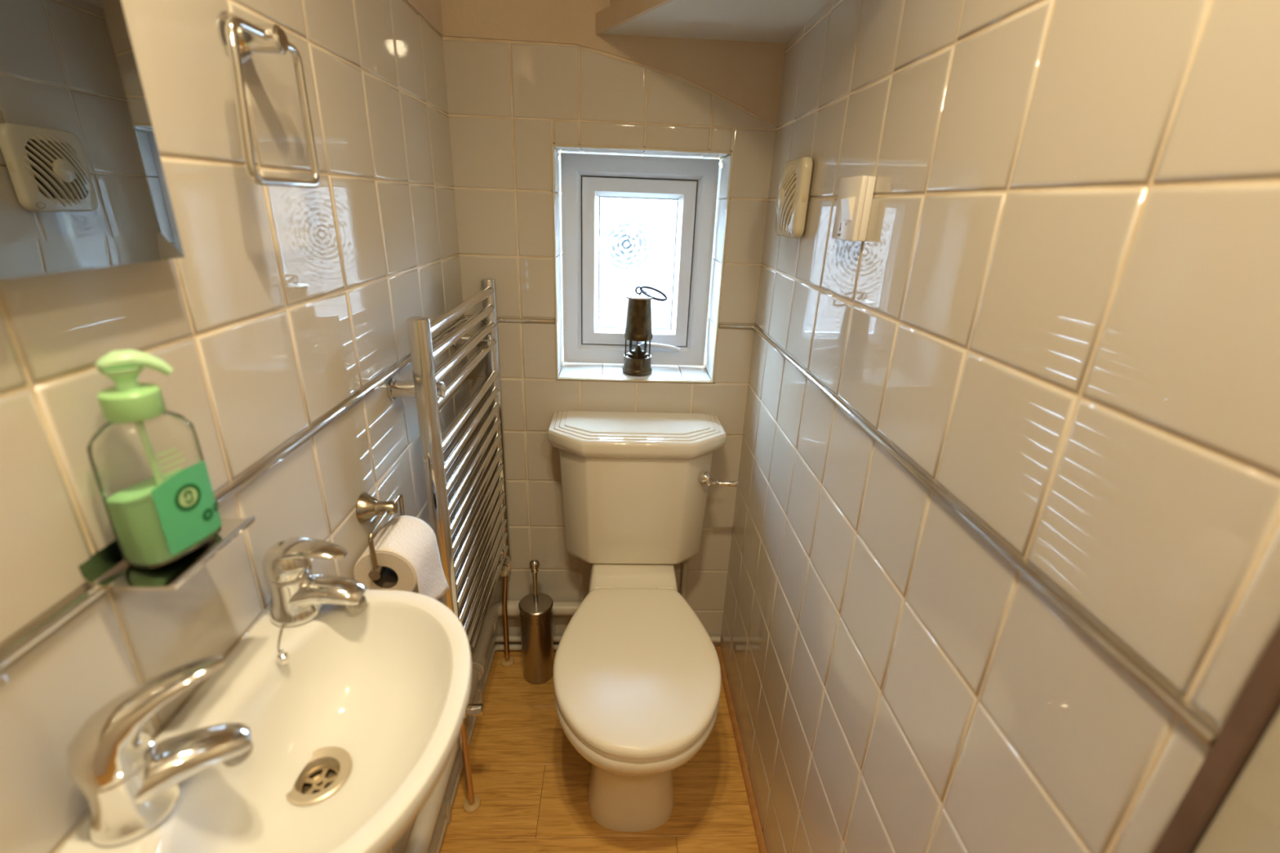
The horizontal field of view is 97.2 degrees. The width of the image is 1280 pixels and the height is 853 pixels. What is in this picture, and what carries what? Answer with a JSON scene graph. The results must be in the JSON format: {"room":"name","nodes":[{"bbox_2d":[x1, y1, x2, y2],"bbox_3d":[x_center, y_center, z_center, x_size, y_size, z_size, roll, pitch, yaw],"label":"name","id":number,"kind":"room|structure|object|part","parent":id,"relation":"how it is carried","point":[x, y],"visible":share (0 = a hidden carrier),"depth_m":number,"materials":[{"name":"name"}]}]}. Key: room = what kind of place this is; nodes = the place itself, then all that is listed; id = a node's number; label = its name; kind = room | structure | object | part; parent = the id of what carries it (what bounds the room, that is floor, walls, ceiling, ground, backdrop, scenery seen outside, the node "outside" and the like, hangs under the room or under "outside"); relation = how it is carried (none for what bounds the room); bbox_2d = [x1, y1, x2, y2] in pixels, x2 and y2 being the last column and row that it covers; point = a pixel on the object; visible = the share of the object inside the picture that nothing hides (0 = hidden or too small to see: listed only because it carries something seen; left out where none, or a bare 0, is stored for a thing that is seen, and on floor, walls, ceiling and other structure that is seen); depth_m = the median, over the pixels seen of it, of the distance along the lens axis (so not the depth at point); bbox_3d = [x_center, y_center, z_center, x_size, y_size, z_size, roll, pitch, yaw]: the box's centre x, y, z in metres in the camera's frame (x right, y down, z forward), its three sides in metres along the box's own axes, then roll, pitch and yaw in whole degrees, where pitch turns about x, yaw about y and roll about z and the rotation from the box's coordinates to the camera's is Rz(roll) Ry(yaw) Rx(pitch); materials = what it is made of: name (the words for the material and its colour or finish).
{"room":"bathroom","nodes":[
{"label":"bathroom","id":0,"kind":"room"},
{"bbox_2d":[0,0,474,852],"bbox_3d":[-0.477,-0.130,0.726,0.130,2.450,1.420,1,21,-3],"label":"wall","id":1,"kind":"structure","parent":0,"point":[282,305],"depth_m":0.56,"materials":[{"name":"tile"}]},
{"bbox_2d":[0,0,184,279],"bbox_3d":[-0.374,-0.298,0.187,0.026,0.498,0.411,1,21,-3],"label":"wall mirror","id":2,"kind":"object","parent":1,"relation":"attached to","point":[83,185],"visible":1,"depth_m":0.37,"materials":[{"name":"white mirror"}]},
{"bbox_2d":[78,515,255,591],"bbox_3d":[-0.376,0.103,0.461,0.065,0.044,0.098,1,21,-3],"label":"soap shelf","id":3,"kind":"object","parent":1,"relation":"attached to","point":[106,569],"visible":0.49,"depth_m":0.43,"materials":[{"name":"clear glass"}]},
{"bbox_2d":[86,349,222,568],"bbox_3d":[-0.373,0.022,0.430,0.044,0.163,0.066,6,22,10],"label":"soap bottle","id":4,"kind":"object","parent":3,"relation":"on","point":[156,521],"visible":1,"depth_m":0.42,"materials":[{"name":"green plastic"}]},
{"bbox_3d":[-0.372,-0.035,0.407,0.026,0.017,0.026,6,22,10],"label":"pump stem","id":5,"kind":"part","parent":4,"relation":"part of","materials":[{"name":"green plastic"}]},
{"bbox_2d":[0,316,466,670],"bbox_3d":[-0.419,-0.020,0.780,0.010,0.010,1.396,1,21,-3],"label":"trim","id":6,"kind":"structure","parent":1,"relation":"attached to","point":[14,649],"depth_m":0.56,"materials":[{"name":"silver metal"}]},
{"bbox_2d":[59,590,472,852],"bbox_3d":[-0.289,0.317,0.534,0.251,0.146,0.342,1,21,-3],"label":"basin","id":7,"kind":"object","parent":1,"relation":"attached to","point":[354,720],"visible":0.84,"depth_m":0.56,"materials":[{"name":"white ceramic"}]},
{"bbox_2d":[66,655,253,846],"bbox_3d":[-0.354,0.232,0.416,0.102,0.105,0.052,-15,27,-38],"label":"tap","id":8,"kind":"object","parent":7,"relation":"attached to","point":[129,784],"visible":1,"depth_m":0.40,"materials":[{"name":"silver metal"}]},
{"bbox_3d":[-0.353,0.209,0.408,0.096,0.057,0.043,-15,27,-38],"label":"lever","id":9,"kind":"part","parent":8,"relation":"part of","materials":[{"name":"silver metal"}]},
{"bbox_3d":[-0.347,0.254,0.432,0.082,0.038,0.040,-15,27,-38],"label":"spout","id":10,"kind":"part","parent":8,"relation":"part of","materials":[{"name":"silver metal"}]},
{"bbox_3d":[-0.381,0.212,0.607,0.006,0.009,0.094,-6,23,-21],"label":"plug chain","id":11,"kind":"part","parent":7,"relation":"part of","materials":[{"name":"silver metal"}]},
{"bbox_2d":[262,537,368,626],"bbox_3d":[-0.353,0.164,0.612,0.102,0.089,0.052,1,21,-3],"label":"tap","id":12,"kind":"object","parent":7,"relation":"on","point":[299,595],"visible":1,"depth_m":0.60,"materials":[{"name":"silver metal"}]},
{"bbox_3d":[-0.352,0.133,0.600,0.077,0.023,0.038,1,21,-3],"label":"lever","id":13,"kind":"part","parent":12,"relation":"part of","materials":[{"name":"silver metal"}]},
{"bbox_3d":[-0.344,0.181,0.619,0.082,0.038,0.040,1,21,-3],"label":"spout","id":14,"kind":"part","parent":12,"relation":"part of","materials":[{"name":"silver metal"}]},
{"bbox_2d":[217,9,319,188],"bbox_3d":[-0.379,-0.324,0.562,0.049,0.157,0.132,1,21,-3],"label":"towel ring","id":15,"kind":"object","parent":1,"relation":"attached to","point":[241,38],"visible":1,"depth_m":0.55,"materials":[{"name":"silver metal"}]},
{"bbox_2d":[355,492,404,580],"bbox_3d":[-0.402,0.154,0.863,0.050,0.096,0.132,1,21,-3],"label":"toilet roll holder","id":16,"kind":"object","parent":1,"relation":"attached to","point":[367,507],"visible":0.96,"depth_m":0.85,"materials":[{"name":"silver metal"}]},
{"bbox_3d":[-0.387,0.159,0.867,0.008,0.065,0.128,1,21,-3],"label":"arm","id":17,"kind":"part","parent":16,"relation":"part of","materials":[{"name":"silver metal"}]},
{"bbox_2d":[353,515,448,599],"bbox_3d":[-0.375,0.229,0.893,0.101,0.148,0.110,1,21,-3],"label":"toilet roll","id":18,"kind":"object","parent":1,"relation":"attached to","point":[406,546],"visible":0.88,"depth_m":0.86,"materials":[{"name":"beige paper"}]},
{"bbox_2d":[387,278,511,718],"bbox_3d":[-0.385,0.127,1.283,0.118,0.842,0.544,1,21,-3],"label":"towel radiator","id":19,"kind":"object","parent":1,"relation":"attached to","point":[470,526],"visible":0.77,"depth_m":1.18,"materials":[{"name":"silver metal"}]},
{"bbox_2d":[404,600,582,852],"bbox_3d":[-0.251,0.748,1.245,0.416,0.056,1.091,1,21,-3],"label":"pipe","id":20,"kind":"object","parent":1,"relation":"attached to","point":[421,834],"visible":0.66,"depth_m":1.39,"materials":[{"name":"beige plastic"}]},
{"bbox_2d":[435,644,558,852],"bbox_3d":[-0.112,0.911,1.286,0.688,0.018,1.138,1,21,-3],"label":"pipe","id":21,"kind":"object","parent":1,"relation":"attached to","point":[499,646],"visible":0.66,"depth_m":1.50,"materials":[{"name":"beige"}]},
{"bbox_2d":[440,798,451,824],"bbox_3d":[-0.447,0.878,1.288,0.025,0.061,0.022,1,21,-3],"label":"clip","id":22,"kind":"object","parent":21,"relation":"attached to","point":[446,805],"visible":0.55,"depth_m":1.28,"materials":[{"name":"beige plastic"}]},
{"bbox_2d":[475,684,483,703],"bbox_3d":[-0.458,0.758,1.596,0.025,0.061,0.022,1,21,-3],"label":"clip","id":23,"kind":"object","parent":21,"relation":"attached to","point":[479,686],"visible":0.42,"depth_m":1.59,"materials":[{"name":"beige"}]},
{"bbox_2d":[427,635,720,852],"bbox_3d":[-0.089,0.879,1.274,0.732,0.018,1.138,1,21,-3],"label":"pipe","id":24,"kind":"object","parent":1,"relation":"attached to","point":[433,842],"visible":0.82,"depth_m":1.40,"materials":[{"name":"beige"}]},
{"bbox_2d":[439,650,759,852],"bbox_3d":[0.008,1.227,0.599,2.100,0.050,2.720,1,21,-3],"label":"floor","id":25,"kind":"structure","parent":0,"point":[531,784],"depth_m":1.38,"materials":[{"name":"brown wood"}]},
{"bbox_2d":[459,716,480,813],"bbox_3d":[-0.392,0.753,1.272,0.041,0.315,0.058,1,21,-3],"label":"pipe","id":26,"kind":"object","parent":25,"relation":"on","point":[472,803],"visible":0.88,"depth_m":1.28,"materials":[{"name":"orange metal"}]},
{"bbox_2d":[500,571,514,666],"bbox_3d":[-0.407,0.582,1.710,0.041,0.315,0.068,1,21,-3],"label":"pipe","id":27,"kind":"object","parent":25,"relation":"on","point":[507,661],"visible":0.91,"depth_m":1.70,"materials":[{"name":"orange metal"}]},
{"bbox_2d":[518,558,553,684],"bbox_3d":[-0.301,0.561,1.646,0.098,0.408,0.098,1,21,-3],"label":"toilet brush","id":28,"kind":"object","parent":25,"relation":"on","point":[535,609],"visible":0.99,"depth_m":1.63,"materials":[{"name":"silver metal"}]},
{"bbox_3d":[-0.297,0.438,1.598,0.029,0.144,0.029,1,21,-3],"label":"handle","id":29,"kind":"part","parent":28,"relation":"part of","materials":[{"name":"silver metal"}]},
{"bbox_3d":[-0.299,0.511,1.626,0.098,0.016,0.098,1,21,-3],"label":"brush lid","id":30,"kind":"part","parent":28,"relation":"part of","materials":[{"name":"silver metal"}]},
{"bbox_2d":[546,410,740,832],"bbox_3d":[0.006,0.469,1.345,0.487,0.819,0.720,1,21,-3],"label":"toilet","id":31,"kind":"object","parent":25,"relation":"on","point":[637,672],"visible":1,"depth_m":1.33,"materials":[{"name":"beige ceramic"}]},
{"bbox_2d":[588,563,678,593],"bbox_3d":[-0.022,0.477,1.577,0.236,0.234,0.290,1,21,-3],"label":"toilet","id":32,"kind":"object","parent":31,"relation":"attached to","point":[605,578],"depth_m":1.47,"materials":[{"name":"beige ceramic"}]},
{"bbox_3d":[-0.007,0.516,1.227,0.352,0.015,0.462,1,21,-3],"label":"seat","id":33,"kind":"part","parent":31,"relation":"part of","materials":[{"name":"beige plastic"}]},
{"bbox_3d":[-0.007,0.021,1.447,0.452,0.059,0.204,1,21,-3],"label":"cistern lid","id":34,"kind":"part","parent":31,"relation":"part of","materials":[{"name":"beige ceramic"}]},
{"bbox_3d":[-0.006,0.498,1.220,0.356,0.022,0.467,1,21,-3],"label":"lid","id":35,"kind":"part","parent":31,"relation":"part of","materials":[{"name":"beige plastic"}]},
{"bbox_2d":[680,560,688,599],"bbox_3d":[0.117,0.516,1.727,0.060,0.398,0.027,-6,23,-19],"label":"pipe","id":36,"kind":"object","parent":31,"relation":"attached to","point":[685,564],"visible":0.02,"depth_m":1.70,"materials":[{"name":"beige"}]},
{"bbox_3d":[0.217,0.144,1.423,0.071,0.016,0.016,1,21,-3],"label":"lever arm","id":37,"kind":"part","parent":31,"relation":"part of","materials":[{"name":"silver metal"}]},
{"bbox_2d":[440,0,785,647],"bbox_3d":[-0.076,-0.442,1.565,0.995,2.450,0.360,1,21,-3],"label":"wall","id":38,"kind":"structure","parent":0,"point":[529,82],"depth_m":1.34,"materials":[{"name":"tile"}]},
{"bbox_2d":[465,316,555,323],"bbox_3d":[-0.329,-0.270,1.431,0.224,0.010,0.010,1,21,-3],"label":"trim","id":39,"kind":"structure","parent":38,"relation":"attached to","point":[500,319],"depth_m":1.43,"materials":[{"name":"silver metal"}]},
{"bbox_2d":[560,152,719,365],"bbox_3d":[-0.008,-0.444,1.562,0.408,0.549,0.090,1,21,-3],"label":"window","id":40,"kind":"structure","parent":38,"relation":"in","point":[585,178],"depth_m":1.54,"materials":[{"name":"white plastic"}]},
{"bbox_3d":[-0.009,-0.451,1.581,0.215,0.356,0.001,1,21,-3],"label":"pane","id":41,"kind":"part","parent":40,"relation":"part of","materials":[{"name":"white glass"}]},
{"bbox_3d":[-0.009,-0.450,1.579,0.303,0.444,0.048,1,21,-3],"label":"sash","id":42,"kind":"part","parent":40,"relation":"part of","materials":[{"name":"white plastic"}]},
{"bbox_3d":[0.053,-0.229,1.621,0.122,0.031,0.040,1,21,-3],"label":"handle","id":43,"kind":"part","parent":40,"relation":"part of","materials":[{"name":"white plastic"}]},
{"bbox_2d":[622,285,666,376],"bbox_3d":[0.006,-0.257,1.518,0.105,0.234,0.082,13,24,25],"label":"lamp","id":44,"kind":"object","parent":38,"relation":"on","point":[637,362],"visible":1,"depth_m":1.50,"materials":[{"name":"gold metal"}]},
{"bbox_3d":[-0.006,-0.207,1.543,0.055,0.032,0.055,1,21,-3],"label":"burner","id":45,"kind":"part","parent":44,"relation":"part of","materials":[{"name":"gold metal"}]},
{"bbox_3d":[-0.005,-0.221,1.538,0.048,0.043,0.048,1,21,-3],"label":"lamp glass","id":46,"kind":"part","parent":44,"relation":"part of","materials":[{"name":"white"}]},
{"bbox_3d":[-0.001,-0.344,1.490,0.074,0.009,0.074,1,21,-3],"label":"plate","id":47,"kind":"part","parent":44,"relation":"part of","materials":[{"name":"silver metal"}]},
{"bbox_2d":[719,324,753,328],"bbox_3d":[0.249,-0.259,1.458,0.089,0.010,0.010,1,21,-3],"label":"trim","id":48,"kind":"structure","parent":38,"relation":"attached to","point":[721,326],"depth_m":1.45,"materials":[{"name":"silver metal"}]},
{"bbox_2d":[595,0,829,43],"bbox_3d":[0.125,-0.726,0.880,0.426,0.038,0.742,1,21,-3],"label":"ceiling","id":49,"kind":"structure","parent":0,"point":[752,20],"depth_m":1.10,"materials":[{"name":"white paint"}]},
{"bbox_2d":[720,0,1279,852],"bbox_3d":[0.385,-0.149,0.858,0.127,2.450,1.222,1,21,-3],"label":"wall","id":50,"kind":"structure","parent":0,"point":[1059,302],"depth_m":0.51,"materials":[{"name":"tile"}]},
{"bbox_2d":[715,645,767,852],"bbox_3d":[0.273,0.939,1.274,0.014,0.014,1.212,1,21,-3],"label":"baseboard","id":51,"kind":"structure","parent":50,"relation":"attached to","point":[753,810],"depth_m":1.46,"materials":[{"name":"brown wood"}]},
{"bbox_2d":[775,156,813,239],"bbox_3d":[0.294,-0.451,1.119,0.041,0.144,0.150,1,21,-3],"label":"fan","id":52,"kind":"object","parent":50,"relation":"attached to","point":[793,200],"visible":1,"depth_m":1.07,"materials":[{"name":"white plastic"}]},
{"bbox_3d":[0.313,-0.451,1.120,0.004,0.132,0.138,1,21,-3],"label":"plate","id":53,"kind":"part","parent":52,"relation":"part of","materials":[{"name":"white plastic"}]},
{"bbox_2d":[831,175,875,241],"bbox_3d":[0.310,-0.322,0.837,0.030,0.087,0.086,1,21,-3],"label":"switch","id":54,"kind":"object","parent":50,"relation":"attached to","point":[855,197],"visible":1,"depth_m":0.81,"materials":[{"name":"white plastic"}]},
{"bbox_2d":[752,324,1219,746],"bbox_3d":[0.316,-0.037,0.897,0.010,0.010,1.218,1,21,-3],"label":"trim","id":55,"kind":"structure","parent":50,"relation":"attached to","point":[1175,703],"depth_m":0.45,"materials":[{"name":"silver metal"}]},
{"bbox_2d":[1152,623,1279,852],"bbox_3d":[0.364,0.215,0.336,0.062,2.050,0.012,1,21,-3],"label":"trim","id":56,"kind":"structure","parent":50,"relation":"attached to","point":[1258,704],"depth_m":0.32,"materials":[{"name":"brown wood"}]},
{"bbox_3d":[0.751,0.156,0.181,0.735,2.300,0.070,1,21,-3],"label":"wall","id":57,"kind":"structure","parent":0,"visible":0},
{"bbox_2d":[1194,709,1279,852],"bbox_3d":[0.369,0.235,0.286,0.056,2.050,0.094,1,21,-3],"label":"door","id":58,"kind":"structure","parent":57,"relation":"in","point":[1248,820],"depth_m":0.31,"materials":[{"name":"beige paint"}]},
{"label":"outside","id":59,"kind":"structure","parent":0,"visible":0},
{"bbox_3d":[0.214,-0.907,9.055,14.000,0.200,13.400,1,21,-3],"label":"ground","id":60,"kind":"structure","parent":59,"visible":0},
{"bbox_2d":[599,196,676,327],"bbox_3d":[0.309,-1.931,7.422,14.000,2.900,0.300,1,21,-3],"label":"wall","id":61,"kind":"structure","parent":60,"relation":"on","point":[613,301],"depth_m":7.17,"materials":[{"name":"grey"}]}
]}

